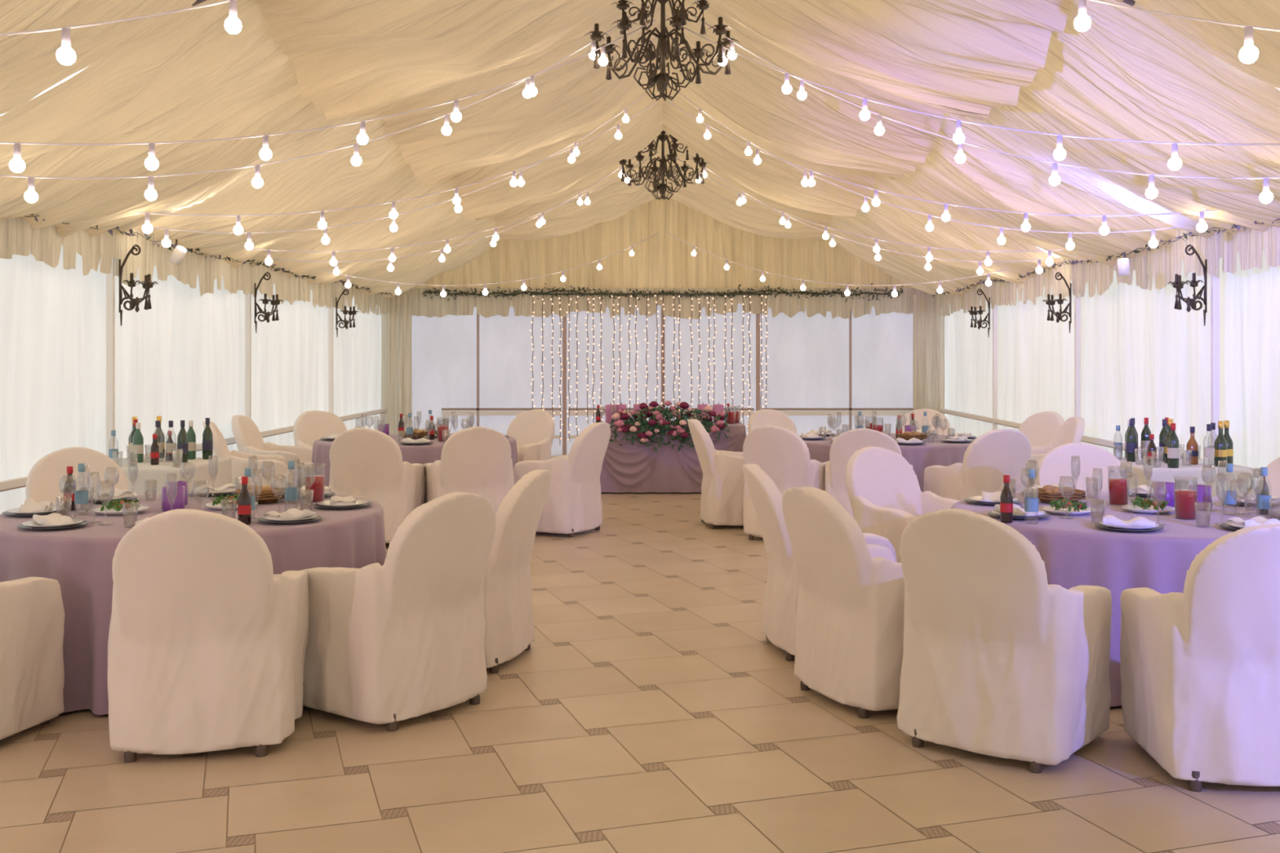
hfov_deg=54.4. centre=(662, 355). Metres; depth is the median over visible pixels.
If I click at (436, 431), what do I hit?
salad plate
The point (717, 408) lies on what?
pillar candle
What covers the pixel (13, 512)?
dinner plate
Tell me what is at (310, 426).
dining chair
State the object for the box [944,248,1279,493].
sheer curtain
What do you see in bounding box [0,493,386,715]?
round banquet table
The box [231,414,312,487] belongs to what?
dining chair
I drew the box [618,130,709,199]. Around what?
chandelier
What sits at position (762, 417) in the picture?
dining chair
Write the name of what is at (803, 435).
folded napkin
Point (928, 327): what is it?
curtain
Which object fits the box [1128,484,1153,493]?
folded napkin
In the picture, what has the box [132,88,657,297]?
string lights
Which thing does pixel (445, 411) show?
trim
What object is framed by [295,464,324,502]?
jug
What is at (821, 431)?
folded napkin
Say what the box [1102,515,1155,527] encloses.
folded napkin
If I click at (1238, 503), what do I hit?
dinner plate
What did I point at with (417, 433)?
bread basket
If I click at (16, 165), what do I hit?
string lights
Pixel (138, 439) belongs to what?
liquor bottle
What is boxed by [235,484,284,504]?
bread basket
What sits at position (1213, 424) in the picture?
liquor bottle
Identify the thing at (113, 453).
water bottle
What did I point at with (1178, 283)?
wall sconce
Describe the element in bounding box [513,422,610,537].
dining chair
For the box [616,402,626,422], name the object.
pillar candle
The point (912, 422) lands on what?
bottle
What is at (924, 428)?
water bottle
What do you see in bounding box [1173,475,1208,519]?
jug
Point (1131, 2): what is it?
beams
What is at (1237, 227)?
leaf garland
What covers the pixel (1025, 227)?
string lights
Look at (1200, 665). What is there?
dining chair
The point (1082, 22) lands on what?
string lights
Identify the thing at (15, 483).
trim
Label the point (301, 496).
dinner plate
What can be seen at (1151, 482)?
wine glass
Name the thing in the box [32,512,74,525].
folded napkin
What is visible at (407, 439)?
folded napkin
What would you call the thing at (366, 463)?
dining chair
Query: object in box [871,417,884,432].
jug
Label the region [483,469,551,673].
dining chair
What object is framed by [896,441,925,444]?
dinner plate
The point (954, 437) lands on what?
folded napkin
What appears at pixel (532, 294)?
string lights
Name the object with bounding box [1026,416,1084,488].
dining chair
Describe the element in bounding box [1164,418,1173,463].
champagne bottle
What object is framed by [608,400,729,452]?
floral arrangement
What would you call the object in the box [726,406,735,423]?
jug
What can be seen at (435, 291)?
leaf garland
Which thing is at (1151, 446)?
bottle
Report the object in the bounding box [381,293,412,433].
curtain
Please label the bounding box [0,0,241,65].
string lights
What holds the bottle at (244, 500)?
on the round banquet table at (80, 558)
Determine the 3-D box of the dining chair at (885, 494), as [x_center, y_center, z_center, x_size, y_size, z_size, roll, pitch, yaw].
[1.512,1.058,7.529,0.714,0.964,0.794,0,0,-35]
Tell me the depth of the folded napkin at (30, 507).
6.04 m
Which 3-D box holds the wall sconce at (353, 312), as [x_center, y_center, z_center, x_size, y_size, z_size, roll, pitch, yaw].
[-3.935,-0.527,15.550,0.270,0.613,0.387,0,0,30]
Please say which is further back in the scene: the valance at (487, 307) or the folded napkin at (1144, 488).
the valance at (487, 307)
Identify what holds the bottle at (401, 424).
on the round banquet table at (432, 452)
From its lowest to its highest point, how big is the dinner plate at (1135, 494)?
0.026 m
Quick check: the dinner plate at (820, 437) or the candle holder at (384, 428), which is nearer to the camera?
the dinner plate at (820, 437)
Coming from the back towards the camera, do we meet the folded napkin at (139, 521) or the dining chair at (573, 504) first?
the dining chair at (573, 504)
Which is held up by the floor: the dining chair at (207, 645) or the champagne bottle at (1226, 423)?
the dining chair at (207, 645)
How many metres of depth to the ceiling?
8.42 m
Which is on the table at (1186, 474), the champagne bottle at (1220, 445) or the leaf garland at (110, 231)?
the champagne bottle at (1220, 445)
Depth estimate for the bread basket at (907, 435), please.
11.25 m
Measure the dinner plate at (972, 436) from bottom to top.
0.026 m
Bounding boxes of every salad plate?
[92,498,148,515]
[204,493,258,510]
[427,430,451,437]
[1040,497,1095,515]
[1120,495,1175,514]
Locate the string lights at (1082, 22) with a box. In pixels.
[1073,0,1091,31]
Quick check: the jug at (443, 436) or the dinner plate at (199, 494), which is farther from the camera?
the jug at (443, 436)
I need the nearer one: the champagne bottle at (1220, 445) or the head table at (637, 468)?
the champagne bottle at (1220, 445)
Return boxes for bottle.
[63,466,75,511]
[74,463,88,515]
[108,430,118,457]
[128,416,137,459]
[129,419,137,462]
[133,422,143,462]
[150,433,159,465]
[153,420,163,460]
[154,415,164,458]
[165,420,176,462]
[165,431,173,460]
[177,420,188,463]
[186,420,195,459]
[202,417,213,459]
[237,476,251,524]
[240,467,255,521]
[284,461,297,508]
[398,413,404,436]
[405,413,413,434]
[426,409,431,430]
[428,415,435,439]
[595,404,600,422]
[725,403,730,422]
[856,411,863,428]
[895,415,902,439]
[909,413,915,425]
[921,411,928,432]
[1000,475,1013,523]
[1024,469,1038,523]
[1113,425,1122,451]
[1124,420,1129,458]
[1126,419,1137,462]
[1130,417,1137,459]
[1140,417,1151,459]
[1147,434,1156,465]
[1159,418,1168,462]
[1164,417,1168,430]
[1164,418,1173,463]
[1167,422,1178,468]
[1186,426,1198,464]
[1203,423,1214,466]
[1207,422,1215,465]
[1213,421,1227,466]
[1222,463,1236,515]
[1223,420,1233,463]
[1256,466,1271,509]
[1256,469,1269,515]
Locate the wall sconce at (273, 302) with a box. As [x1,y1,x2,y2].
[254,271,283,333]
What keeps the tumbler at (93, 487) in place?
on the round banquet table at (80, 558)
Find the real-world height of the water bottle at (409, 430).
0.250 m
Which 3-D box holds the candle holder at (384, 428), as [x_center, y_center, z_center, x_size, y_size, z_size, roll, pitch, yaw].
[-2.677,0.722,11.926,0.110,0.120,0.108,0,0,-9]
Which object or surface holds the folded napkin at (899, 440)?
on the dinner plate at (899, 443)
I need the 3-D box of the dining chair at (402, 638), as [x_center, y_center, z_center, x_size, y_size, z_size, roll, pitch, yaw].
[-1.139,1.058,5.427,0.794,0.964,0.714,0,0,36]
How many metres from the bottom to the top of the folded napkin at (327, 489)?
0.040 m
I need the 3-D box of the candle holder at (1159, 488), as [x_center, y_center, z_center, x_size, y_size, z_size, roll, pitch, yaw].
[2.600,0.722,6.450,0.110,0.120,0.108,0,0,16]
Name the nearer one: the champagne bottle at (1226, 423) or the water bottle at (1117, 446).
the champagne bottle at (1226, 423)
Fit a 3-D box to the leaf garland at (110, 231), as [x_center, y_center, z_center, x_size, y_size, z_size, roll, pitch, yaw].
[-3.998,-0.902,11.788,0.096,0.142,13.625,0,0,0]
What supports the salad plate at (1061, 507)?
on the round banquet table at (1073, 551)
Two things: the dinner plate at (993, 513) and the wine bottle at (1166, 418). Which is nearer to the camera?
the dinner plate at (993, 513)
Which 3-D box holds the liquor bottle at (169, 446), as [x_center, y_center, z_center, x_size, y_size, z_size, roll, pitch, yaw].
[-3.620,0.633,9.156,0.074,0.300,0.072,0,0,-23]
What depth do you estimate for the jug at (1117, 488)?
6.46 m
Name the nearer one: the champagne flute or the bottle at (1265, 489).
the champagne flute
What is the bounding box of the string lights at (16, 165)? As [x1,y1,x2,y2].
[0,19,655,203]
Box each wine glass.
[58,475,76,516]
[1058,476,1075,518]
[1149,481,1166,524]
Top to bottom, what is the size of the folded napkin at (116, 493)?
0.040 m
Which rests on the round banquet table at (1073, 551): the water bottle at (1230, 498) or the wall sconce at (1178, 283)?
the water bottle at (1230, 498)
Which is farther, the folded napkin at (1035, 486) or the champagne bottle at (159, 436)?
the champagne bottle at (159, 436)
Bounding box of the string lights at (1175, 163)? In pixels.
[718,35,1279,203]
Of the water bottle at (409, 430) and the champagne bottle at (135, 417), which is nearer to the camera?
the champagne bottle at (135, 417)
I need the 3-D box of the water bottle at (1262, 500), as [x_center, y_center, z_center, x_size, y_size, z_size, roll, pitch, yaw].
[2.850,0.657,5.900,0.062,0.250,0.064,0,0,9]
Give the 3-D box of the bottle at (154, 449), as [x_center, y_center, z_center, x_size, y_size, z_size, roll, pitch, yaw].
[-3.627,0.673,8.883,0.060,0.220,0.058,0,0,-11]
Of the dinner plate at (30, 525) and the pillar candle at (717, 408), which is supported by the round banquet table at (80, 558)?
the dinner plate at (30, 525)
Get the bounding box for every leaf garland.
[23,213,392,295]
[422,282,902,302]
[932,218,1279,297]
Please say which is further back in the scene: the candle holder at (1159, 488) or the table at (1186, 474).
the table at (1186, 474)
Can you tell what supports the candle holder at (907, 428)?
on the round banquet table at (939, 452)
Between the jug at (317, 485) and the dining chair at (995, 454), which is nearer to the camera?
the jug at (317, 485)
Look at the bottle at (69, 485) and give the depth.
6.26 m
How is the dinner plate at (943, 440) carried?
on the round banquet table at (939, 452)
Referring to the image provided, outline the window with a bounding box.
[411,302,913,456]
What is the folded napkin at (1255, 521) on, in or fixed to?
on the dinner plate at (1225, 525)
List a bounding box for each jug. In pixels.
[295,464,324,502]
[432,418,448,441]
[436,419,450,437]
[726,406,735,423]
[735,408,740,422]
[862,419,876,429]
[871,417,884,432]
[1106,466,1129,505]
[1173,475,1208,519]
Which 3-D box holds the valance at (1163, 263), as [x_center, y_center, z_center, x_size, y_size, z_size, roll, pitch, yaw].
[4.100,-0.768,8.075,0.081,0.484,21.450,0,0,0]
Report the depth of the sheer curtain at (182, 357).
10.38 m
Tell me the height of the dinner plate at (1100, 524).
0.026 m
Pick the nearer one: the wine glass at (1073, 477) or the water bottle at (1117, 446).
the wine glass at (1073, 477)
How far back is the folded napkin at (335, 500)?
6.31 m
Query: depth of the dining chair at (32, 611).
5.00 m
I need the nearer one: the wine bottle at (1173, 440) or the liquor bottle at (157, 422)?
the wine bottle at (1173, 440)
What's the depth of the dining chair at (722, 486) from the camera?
10.96 m
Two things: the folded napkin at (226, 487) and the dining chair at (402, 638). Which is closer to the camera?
the dining chair at (402, 638)
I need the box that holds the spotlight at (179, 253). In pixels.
[169,239,186,264]
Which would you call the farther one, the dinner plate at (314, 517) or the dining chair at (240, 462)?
the dining chair at (240, 462)
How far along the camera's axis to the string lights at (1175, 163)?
7.55 m
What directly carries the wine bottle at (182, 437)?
on the table at (148, 474)
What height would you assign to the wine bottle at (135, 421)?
0.310 m
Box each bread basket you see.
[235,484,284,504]
[398,428,427,439]
[896,431,926,440]
[1032,484,1085,504]
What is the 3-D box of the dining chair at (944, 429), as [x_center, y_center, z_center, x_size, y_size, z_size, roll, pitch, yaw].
[2.715,1.058,13.059,0.714,0.964,0.794,0,0,17]
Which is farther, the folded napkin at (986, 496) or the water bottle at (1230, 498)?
the folded napkin at (986, 496)
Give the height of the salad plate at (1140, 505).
0.075 m
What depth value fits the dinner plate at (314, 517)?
5.76 m
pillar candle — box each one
[605,402,616,423]
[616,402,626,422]
[633,402,640,421]
[697,402,707,421]
[713,402,724,423]
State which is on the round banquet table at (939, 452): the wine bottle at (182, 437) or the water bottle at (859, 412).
the water bottle at (859, 412)
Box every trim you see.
[0,408,386,492]
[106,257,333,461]
[441,408,912,438]
[476,308,851,455]
[938,408,1260,478]
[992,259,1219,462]
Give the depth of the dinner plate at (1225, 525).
5.56 m
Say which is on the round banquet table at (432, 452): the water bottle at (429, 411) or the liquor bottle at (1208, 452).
the water bottle at (429, 411)
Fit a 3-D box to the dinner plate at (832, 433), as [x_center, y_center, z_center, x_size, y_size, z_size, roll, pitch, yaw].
[1.523,0.769,12.056,0.294,0.026,0.294,0,0,-42]
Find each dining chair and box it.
[0,577,65,740]
[23,447,138,505]
[107,508,309,763]
[202,421,294,488]
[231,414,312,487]
[293,410,346,448]
[301,492,496,732]
[328,427,426,542]
[423,426,514,512]
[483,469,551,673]
[506,408,555,462]
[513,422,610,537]
[687,418,744,528]
[742,425,826,540]
[742,463,897,661]
[747,408,800,435]
[782,487,905,718]
[824,428,913,518]
[845,446,960,562]
[897,508,1111,773]
[900,408,951,435]
[923,428,1031,500]
[1017,411,1064,448]
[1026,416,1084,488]
[1036,443,1128,491]
[1120,524,1279,792]
[1254,457,1279,500]
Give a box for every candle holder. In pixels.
[161,485,184,511]
[165,480,187,505]
[377,423,389,435]
[904,425,916,431]
[1153,481,1176,506]
[1188,484,1212,511]
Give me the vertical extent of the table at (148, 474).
0.742 m
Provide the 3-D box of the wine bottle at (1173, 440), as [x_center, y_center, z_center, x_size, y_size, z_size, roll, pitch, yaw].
[3.546,0.628,8.647,0.076,0.310,0.078,0,0,-2]
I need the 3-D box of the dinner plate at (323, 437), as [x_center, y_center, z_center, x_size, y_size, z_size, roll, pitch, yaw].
[-3.006,0.769,11.457,0.294,0.026,0.294,0,0,6]
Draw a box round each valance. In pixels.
[0,216,390,315]
[400,288,930,319]
[934,225,1279,317]
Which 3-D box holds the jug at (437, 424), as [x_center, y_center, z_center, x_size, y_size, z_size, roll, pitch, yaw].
[-2.052,0.682,11.667,0.142,0.200,0.112,0,0,-15]
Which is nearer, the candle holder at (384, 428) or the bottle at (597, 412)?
the candle holder at (384, 428)
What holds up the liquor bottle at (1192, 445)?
on the table at (1186, 474)
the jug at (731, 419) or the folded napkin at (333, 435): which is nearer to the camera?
the folded napkin at (333, 435)
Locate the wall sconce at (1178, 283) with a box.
[1166,244,1207,325]
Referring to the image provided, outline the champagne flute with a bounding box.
[165,473,177,510]
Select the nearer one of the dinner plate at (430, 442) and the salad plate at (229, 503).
the salad plate at (229, 503)
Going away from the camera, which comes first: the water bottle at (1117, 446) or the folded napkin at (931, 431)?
the water bottle at (1117, 446)
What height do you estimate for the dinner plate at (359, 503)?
0.026 m
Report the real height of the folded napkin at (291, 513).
0.040 m
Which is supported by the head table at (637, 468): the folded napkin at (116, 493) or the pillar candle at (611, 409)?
the pillar candle at (611, 409)
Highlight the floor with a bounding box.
[0,456,1279,852]
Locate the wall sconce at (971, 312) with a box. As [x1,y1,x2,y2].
[966,288,990,337]
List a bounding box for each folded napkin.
[18,500,52,512]
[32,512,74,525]
[88,488,132,499]
[134,517,149,525]
[193,483,237,493]
[263,508,315,519]
[297,485,330,494]
[327,433,340,438]
[329,495,355,505]
[402,437,430,442]
[800,432,819,437]
[808,429,831,434]
[894,437,923,442]
[916,429,935,433]
[946,435,968,440]
[951,431,971,436]
[982,490,1001,501]
[994,503,1043,515]
[1026,484,1066,492]
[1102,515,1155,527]
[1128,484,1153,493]
[1226,515,1279,527]
[1236,493,1279,502]
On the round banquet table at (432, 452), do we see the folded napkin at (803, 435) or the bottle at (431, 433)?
the bottle at (431, 433)
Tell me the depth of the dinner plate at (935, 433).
12.06 m
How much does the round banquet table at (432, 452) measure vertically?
0.742 m
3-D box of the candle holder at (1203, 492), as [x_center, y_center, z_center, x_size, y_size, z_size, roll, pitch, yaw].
[2.720,0.722,6.300,0.110,0.120,0.108,0,0,-31]
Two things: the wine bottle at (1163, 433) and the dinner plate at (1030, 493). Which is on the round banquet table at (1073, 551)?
the dinner plate at (1030, 493)
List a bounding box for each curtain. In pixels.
[0,243,381,514]
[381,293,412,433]
[413,195,914,288]
[912,293,945,415]
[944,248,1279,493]
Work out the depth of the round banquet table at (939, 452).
10.78 m
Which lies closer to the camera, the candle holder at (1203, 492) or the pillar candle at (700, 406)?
the candle holder at (1203, 492)
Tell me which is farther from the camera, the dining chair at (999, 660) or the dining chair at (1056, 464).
the dining chair at (1056, 464)
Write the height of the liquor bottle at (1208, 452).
0.300 m
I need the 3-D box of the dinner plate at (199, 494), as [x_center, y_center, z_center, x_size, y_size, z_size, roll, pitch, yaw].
[-2.505,0.769,6.965,0.294,0.026,0.294,0,0,16]
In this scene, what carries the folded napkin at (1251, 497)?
on the dinner plate at (1238, 503)
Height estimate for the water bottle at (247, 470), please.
0.250 m
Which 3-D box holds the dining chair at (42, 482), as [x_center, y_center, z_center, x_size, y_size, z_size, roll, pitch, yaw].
[-3.446,1.056,7.446,0.746,0.968,0.813,0,0,-39]
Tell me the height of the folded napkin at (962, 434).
0.040 m
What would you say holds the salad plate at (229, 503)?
on the round banquet table at (80, 558)
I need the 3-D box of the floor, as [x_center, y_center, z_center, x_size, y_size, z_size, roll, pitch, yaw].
[0.000,1.590,8.100,8.600,0.100,21.900,0,0,0]
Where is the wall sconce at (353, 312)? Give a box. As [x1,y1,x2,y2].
[335,288,359,337]
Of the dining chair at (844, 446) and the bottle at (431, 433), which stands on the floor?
the dining chair at (844, 446)
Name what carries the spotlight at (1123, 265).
hanging from the ceiling
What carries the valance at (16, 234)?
attached to the ceiling
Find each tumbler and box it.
[55,497,71,516]
[79,487,93,509]
[1194,502,1211,527]
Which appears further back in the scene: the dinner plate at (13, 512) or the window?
the window
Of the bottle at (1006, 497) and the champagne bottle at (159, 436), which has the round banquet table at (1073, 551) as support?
the bottle at (1006, 497)
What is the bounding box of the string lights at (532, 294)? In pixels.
[529,293,771,441]
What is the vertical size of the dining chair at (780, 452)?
0.968 m
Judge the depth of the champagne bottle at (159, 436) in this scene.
9.45 m
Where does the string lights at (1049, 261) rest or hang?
hanging from the ceiling
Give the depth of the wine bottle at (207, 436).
9.34 m
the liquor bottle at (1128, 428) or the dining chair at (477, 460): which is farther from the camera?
the dining chair at (477, 460)
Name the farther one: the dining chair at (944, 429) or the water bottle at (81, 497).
the dining chair at (944, 429)
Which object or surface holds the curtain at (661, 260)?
hanging from the ceiling
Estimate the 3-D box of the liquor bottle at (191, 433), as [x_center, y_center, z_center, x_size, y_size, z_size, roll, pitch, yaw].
[-3.553,0.638,9.368,0.072,0.290,0.074,0,0,25]
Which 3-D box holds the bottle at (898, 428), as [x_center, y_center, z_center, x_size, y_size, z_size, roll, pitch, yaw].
[2.197,0.672,11.585,0.058,0.220,0.060,0,0,-8]
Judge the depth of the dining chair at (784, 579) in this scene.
6.31 m
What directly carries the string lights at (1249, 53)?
hanging from the ceiling
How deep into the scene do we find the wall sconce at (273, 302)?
12.44 m
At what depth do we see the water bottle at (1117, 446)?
9.40 m
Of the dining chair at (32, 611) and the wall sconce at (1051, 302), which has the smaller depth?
the dining chair at (32, 611)
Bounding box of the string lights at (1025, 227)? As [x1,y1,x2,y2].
[668,92,1182,249]
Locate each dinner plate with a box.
[2,506,69,516]
[17,518,88,530]
[88,494,137,503]
[187,488,238,496]
[257,514,322,524]
[297,491,335,498]
[313,499,372,509]
[320,436,334,440]
[399,440,433,444]
[800,435,826,439]
[806,432,835,436]
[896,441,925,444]
[925,432,937,435]
[940,438,973,443]
[945,435,977,439]
[964,496,1022,505]
[986,510,1050,519]
[1021,489,1036,496]
[1094,520,1164,532]
[1128,491,1153,497]
[1219,521,1244,530]
[1236,500,1279,506]
[1271,510,1279,517]
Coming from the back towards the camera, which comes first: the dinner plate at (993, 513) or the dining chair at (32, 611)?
the dinner plate at (993, 513)
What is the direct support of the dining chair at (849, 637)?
on the floor
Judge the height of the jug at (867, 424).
0.200 m
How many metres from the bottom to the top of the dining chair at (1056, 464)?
0.963 m
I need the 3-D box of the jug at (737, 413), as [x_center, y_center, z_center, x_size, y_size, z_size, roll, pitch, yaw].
[0.853,0.683,14.342,0.142,0.200,0.112,0,0,32]
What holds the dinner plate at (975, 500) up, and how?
on the round banquet table at (1073, 551)
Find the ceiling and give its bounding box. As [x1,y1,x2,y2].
[0,0,1279,297]
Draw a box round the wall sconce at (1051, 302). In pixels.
[1040,271,1071,333]
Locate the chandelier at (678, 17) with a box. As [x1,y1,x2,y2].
[582,0,739,101]
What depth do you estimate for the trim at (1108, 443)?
12.21 m
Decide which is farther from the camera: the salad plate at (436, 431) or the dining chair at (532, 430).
the dining chair at (532, 430)
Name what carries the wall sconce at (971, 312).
attached to the sheer curtain at (1142, 357)
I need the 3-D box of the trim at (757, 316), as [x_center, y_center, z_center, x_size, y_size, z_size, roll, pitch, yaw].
[0.020,0.290,18.850,5.675,2.500,0.040,0,0,0]
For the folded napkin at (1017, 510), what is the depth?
5.92 m
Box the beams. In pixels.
[191,0,1135,6]
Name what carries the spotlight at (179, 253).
hanging from the ceiling
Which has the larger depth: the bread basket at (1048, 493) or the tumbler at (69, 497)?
the bread basket at (1048, 493)
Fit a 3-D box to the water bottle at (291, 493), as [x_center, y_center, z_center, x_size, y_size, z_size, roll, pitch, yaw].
[-1.865,0.657,6.245,0.062,0.250,0.064,0,0,29]
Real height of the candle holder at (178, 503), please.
0.120 m
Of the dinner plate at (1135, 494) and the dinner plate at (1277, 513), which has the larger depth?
the dinner plate at (1135, 494)
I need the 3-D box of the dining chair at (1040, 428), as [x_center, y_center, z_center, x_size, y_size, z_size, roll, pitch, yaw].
[3.632,1.056,12.540,0.813,0.968,0.746,0,0,-31]
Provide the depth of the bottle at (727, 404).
14.47 m
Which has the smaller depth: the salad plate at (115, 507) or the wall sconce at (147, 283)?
the salad plate at (115, 507)
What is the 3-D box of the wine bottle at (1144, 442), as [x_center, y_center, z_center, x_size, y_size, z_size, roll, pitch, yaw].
[3.646,0.628,9.388,0.076,0.310,0.078,0,0,-40]
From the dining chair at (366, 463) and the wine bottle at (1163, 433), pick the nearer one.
the wine bottle at (1163, 433)
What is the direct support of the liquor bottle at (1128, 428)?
on the table at (1186, 474)
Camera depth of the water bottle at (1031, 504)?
5.77 m
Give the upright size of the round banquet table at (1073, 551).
0.742 m
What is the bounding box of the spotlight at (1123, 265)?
[1117,252,1130,275]
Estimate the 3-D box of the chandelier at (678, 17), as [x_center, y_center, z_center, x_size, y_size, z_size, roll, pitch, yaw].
[0.000,-2.511,9.300,1.107,1.193,1.127,0,0,-34]
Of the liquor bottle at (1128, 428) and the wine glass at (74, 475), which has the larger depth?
the liquor bottle at (1128, 428)
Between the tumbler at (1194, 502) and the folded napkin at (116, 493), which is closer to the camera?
the tumbler at (1194, 502)
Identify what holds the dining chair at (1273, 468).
on the floor
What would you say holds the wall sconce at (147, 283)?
attached to the sheer curtain at (182, 357)
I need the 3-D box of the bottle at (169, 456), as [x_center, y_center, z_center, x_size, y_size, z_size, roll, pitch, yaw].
[-3.667,0.673,9.253,0.058,0.220,0.060,0,0,39]
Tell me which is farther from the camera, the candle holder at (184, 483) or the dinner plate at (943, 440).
the dinner plate at (943, 440)
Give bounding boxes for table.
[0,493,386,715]
[114,457,231,495]
[311,433,518,486]
[595,422,746,493]
[803,433,976,492]
[951,491,1279,706]
[1116,457,1252,497]
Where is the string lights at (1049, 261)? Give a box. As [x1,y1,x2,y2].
[666,166,1062,297]
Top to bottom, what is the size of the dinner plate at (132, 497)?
0.026 m
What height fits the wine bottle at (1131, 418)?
0.310 m
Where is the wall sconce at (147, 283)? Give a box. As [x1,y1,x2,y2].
[119,244,159,325]
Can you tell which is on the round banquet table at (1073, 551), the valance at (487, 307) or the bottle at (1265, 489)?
the bottle at (1265, 489)
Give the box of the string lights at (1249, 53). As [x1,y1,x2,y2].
[1090,0,1279,63]
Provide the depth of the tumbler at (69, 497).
5.87 m
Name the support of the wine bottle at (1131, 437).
on the table at (1186, 474)

